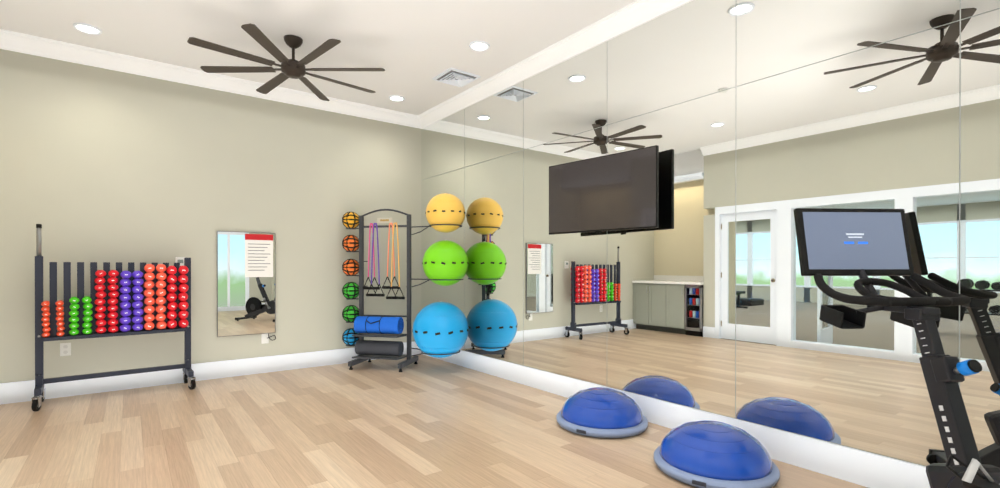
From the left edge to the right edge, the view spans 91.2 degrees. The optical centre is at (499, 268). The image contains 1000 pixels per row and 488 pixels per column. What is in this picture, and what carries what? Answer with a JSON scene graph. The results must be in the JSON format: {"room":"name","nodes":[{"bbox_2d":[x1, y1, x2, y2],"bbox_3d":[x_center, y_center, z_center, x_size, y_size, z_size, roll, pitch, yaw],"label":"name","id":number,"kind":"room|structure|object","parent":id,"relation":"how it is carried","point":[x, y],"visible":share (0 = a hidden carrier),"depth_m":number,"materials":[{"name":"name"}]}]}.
{"room":"fitness studio","nodes":[
{"label":"fitness studio","id":0,"kind":"room"},
{"bbox_2d":[0,49,420,382],"bbox_3d":[-3.191,-0.427,5.152,5.520,3.390,0.150,0,0,-37],"label":"wall","id":1,"kind":"structure","parent":0,"point":[99,166],"depth_m":5.03,"materials":[{"name":"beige paint"}]},
{"bbox_2d":[60,343,70,355],"bbox_3d":[-3.965,0.739,4.472,0.075,0.118,0.008,0,0,-37],"label":"outlet plates","id":2,"kind":"object","parent":1,"relation":"attached to","point":[65,349],"visible":1,"depth_m":4.47,"materials":[{"name":"white plastic"}]},
{"bbox_2d":[175,257,184,265],"bbox_3d":[-3.258,-0.052,4.994,0.085,0.125,0.024,0,0,-37],"label":"switch","id":3,"kind":"object","parent":1,"relation":"attached to","point":[180,260],"visible":0.48,"depth_m":4.99,"materials":[{"name":"white plastic"}]},
{"bbox_2d":[0,29,415,127],"bbox_3d":[-2.878,-1.958,5.215,4.380,0.130,0.120,0,0,-37],"label":"crown molding","id":4,"kind":"structure","parent":1,"relation":"attached to","point":[9,40],"depth_m":4.94,"materials":[{"name":"white wood"}]},
{"bbox_2d":[0,341,419,404],"bbox_3d":[-3.153,1.077,5.081,5.190,0.180,0.016,0,0,-37],"label":"baseboard","id":5,"kind":"structure","parent":1,"relation":"attached to","point":[21,391],"depth_m":5.00,"materials":[{"name":"white wood"}]},
{"bbox_2d":[217,231,275,343],"bbox_3d":[-2.765,0.221,5.362,0.580,1.239,0.031,0,0,-37],"label":"wall mirror","id":6,"kind":"object","parent":1,"relation":"attached to","point":[246,290],"visible":1,"depth_m":5.34,"materials":[{"name":"mirror"}]},
{"bbox_2d":[0,0,636,114],"bbox_3d":[-6.443,-1.857,1.342,15.000,0.510,16.000,0,0,-37],"label":"ceiling","id":7,"kind":"structure","parent":0,"point":[413,48],"depth_m":4.20,"materials":[{"name":"paint"}]},
{"bbox_2d":[73,23,101,34],"bbox_3d":[-3.452,-2.016,4.103,0.180,0.021,0.209,0,0,-37],"label":"recessed light","id":8,"kind":"object","parent":7,"relation":"in","point":[85,28],"depth_m":4.12,"materials":[{"name":"white plastic"}]},
{"bbox_2d":[187,23,384,100],"bbox_3d":[-1.819,-1.853,4.312,1.593,0.335,1.593,0,0,-37],"label":"ceiling fan","id":9,"kind":"object","parent":7,"relation":"hanging from","point":[292,68],"visible":1,"depth_m":4.25,"materials":[{"name":"brown metal"}]},
{"bbox_2d":[389,95,404,101],"bbox_3d":[-1.219,-2.020,5.790,0.192,0.021,0.201,0,0,-37],"label":"recessed light","id":10,"kind":"object","parent":7,"relation":"in","point":[398,98],"depth_m":5.81,"materials":[{"name":"white plastic"}]},
{"bbox_2d":[432,68,480,86],"bbox_3d":[-0.462,-2.005,5.186,0.370,0.034,0.370,0,0,-37],"label":"ceiling vent","id":11,"kind":"object","parent":7,"relation":"in","point":[455,77],"visible":1,"depth_m":5.14,"materials":[{"name":"white metal"}]},
{"bbox_2d":[469,41,489,50],"bbox_3d":[-0.186,-2.016,4.423,0.195,0.021,0.198,0,0,-37],"label":"recessed light","id":12,"kind":"object","parent":7,"relation":"in","point":[474,45],"depth_m":4.43,"materials":[{"name":"white plastic"}]},
{"bbox_2d":[0,354,867,487],"bbox_3d":[-0.432,1.228,1.508,5.220,0.100,9.000,0,0,-37],"label":"floor","id":13,"kind":"structure","parent":0,"point":[428,422],"depth_m":3.38,"materials":[{"name":"brown wood"}]},
{"bbox_2d":[31,224,195,410],"bbox_3d":[-3.496,0.396,4.499,1.151,1.548,0.429,0,0,-40],"label":"dumbbell rack","id":14,"kind":"object","parent":13,"relation":"on","point":[38,398],"visible":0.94,"depth_m":4.36,"materials":[{"name":"metal"}]},
{"bbox_2d":[41,264,188,336],"bbox_3d":[-3.370,0.270,4.630,0.716,0.626,0.178,0,0,-40],"label":"dumbbells","id":15,"kind":"object","parent":14,"relation":"on","point":[137,303],"visible":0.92,"depth_m":4.50,"materials":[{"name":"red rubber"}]},
{"bbox_2d":[346,209,463,371],"bbox_3d":[-1.146,0.229,5.747,1.483,1.873,0.564,0,0,16],"label":"storage rack","id":16,"kind":"object","parent":13,"relation":"on","point":[401,365],"visible":0.75,"depth_m":5.75,"materials":[{"name":"black metal"}]},
{"bbox_2d":[342,212,358,344],"bbox_3d":[-1.800,0.123,5.924,0.211,1.621,0.211,0,0,-37],"label":"balls","id":17,"kind":"object","parent":16,"relation":"on","point":[350,290],"visible":0.92,"depth_m":5.86,"materials":[{"name":"multicoloured rubber"}]},
{"bbox_2d":[354,316,403,355],"bbox_3d":[-1.406,0.781,5.663,0.547,0.456,0.241,0,0,12],"label":"mats","id":18,"kind":"object","parent":16,"relation":"on","point":[379,325],"visible":1,"depth_m":5.61,"materials":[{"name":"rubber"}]},
{"bbox_2d":[363,222,404,298],"bbox_3d":[-1.375,-0.090,5.793,0.535,0.904,0.054,0,0,12],"label":"bands","id":19,"kind":"object","parent":16,"relation":"hanging from","point":[390,287],"visible":1,"depth_m":5.79,"materials":[{"name":"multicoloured rubber"}]},
{"bbox_2d":[412,301,468,357],"bbox_3d":[-0.669,0.689,5.543,0.636,0.634,0.634,0,0,-37],"label":"ball","id":20,"kind":"object","parent":16,"relation":"on","point":[440,327],"visible":1,"depth_m":5.31,"materials":[{"name":"plastic"}]},
{"bbox_2d":[425,193,464,232],"bbox_3d":[-0.624,-0.636,5.611,0.455,0.454,0.454,0,0,-37],"label":"ball","id":21,"kind":"object","parent":16,"relation":"on","point":[444,208],"visible":0.96,"depth_m":5.45,"materials":[{"name":"plastic"}]},
{"bbox_2d":[422,240,468,285],"bbox_3d":[-0.624,-0.063,5.613,0.530,0.528,0.528,0,0,-37],"label":"ball","id":22,"kind":"object","parent":16,"relation":"on","point":[445,259],"visible":1,"depth_m":5.42,"materials":[{"name":"plastic"}]},
{"bbox_2d":[556,387,647,437],"bbox_3d":[0.760,1.040,3.675,0.670,0.264,0.670,0,0,-37],"label":"ball","id":23,"kind":"object","parent":13,"relation":"on","point":[599,412],"visible":0.98,"depth_m":3.46,"materials":[{"name":"blue rubber"}]},
{"bbox_2d":[654,420,779,487],"bbox_3d":[1.248,1.042,2.860,0.670,0.264,0.670,0,0,-37],"label":"ball","id":24,"kind":"object","parent":13,"relation":"on","point":[707,454],"visible":1,"depth_m":2.66,"materials":[{"name":"blue rubber"}]},
{"bbox_2d":[794,208,999,487],"bbox_3d":[1.782,0.444,1.719,0.586,1.467,1.458,0,0,-3],"label":"bike","id":25,"kind":"object","parent":13,"relation":"on","point":[862,244],"visible":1,"depth_m":2.23,"materials":[{"name":"black plastic"}]},
{"bbox_2d":[416,0,692,128],"bbox_3d":[1.602,-1.952,3.037,0.120,0.130,9.000,0,0,-37],"label":"crown molding","id":26,"kind":"structure","parent":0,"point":[633,15],"depth_m":4.44,"materials":[{"name":"white wood"}]},
{"bbox_2d":[420,350,929,487],"bbox_3d":[1.644,1.081,3.077,0.016,0.185,9.000,0,0,-37],"label":"baseboard","id":27,"kind":"structure","parent":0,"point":[861,467],"depth_m":3.01,"materials":[{"name":"white wood"}]},
{"bbox_2d":[463,350,924,465],"bbox_3d":[1.710,-0.422,3.122,0.150,3.390,9.000,0,0,-37],"label":"wall","id":28,"kind":"structure","parent":0,"point":[739,419],"depth_m":3.11,"materials":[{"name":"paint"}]},
{"bbox_2d":[421,0,999,467],"bbox_3d":[1.556,-0.451,3.194,0.010,2.864,8.700,0,0,-37],"label":"wall mirror","id":29,"kind":"object","parent":28,"relation":"attached to","point":[757,122],"visible":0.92,"depth_m":3.12,"materials":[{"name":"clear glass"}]},
{"bbox_2d":[549,145,658,234],"bbox_3d":[0.812,-0.591,3.963,0.085,0.612,1.040,0,0,-43],"label":"wall-mounted tv","id":30,"kind":"object","parent":29,"relation":"attached to","point":[614,192],"visible":1,"depth_m":3.87,"materials":[{"name":"black plastic"}]}
]}

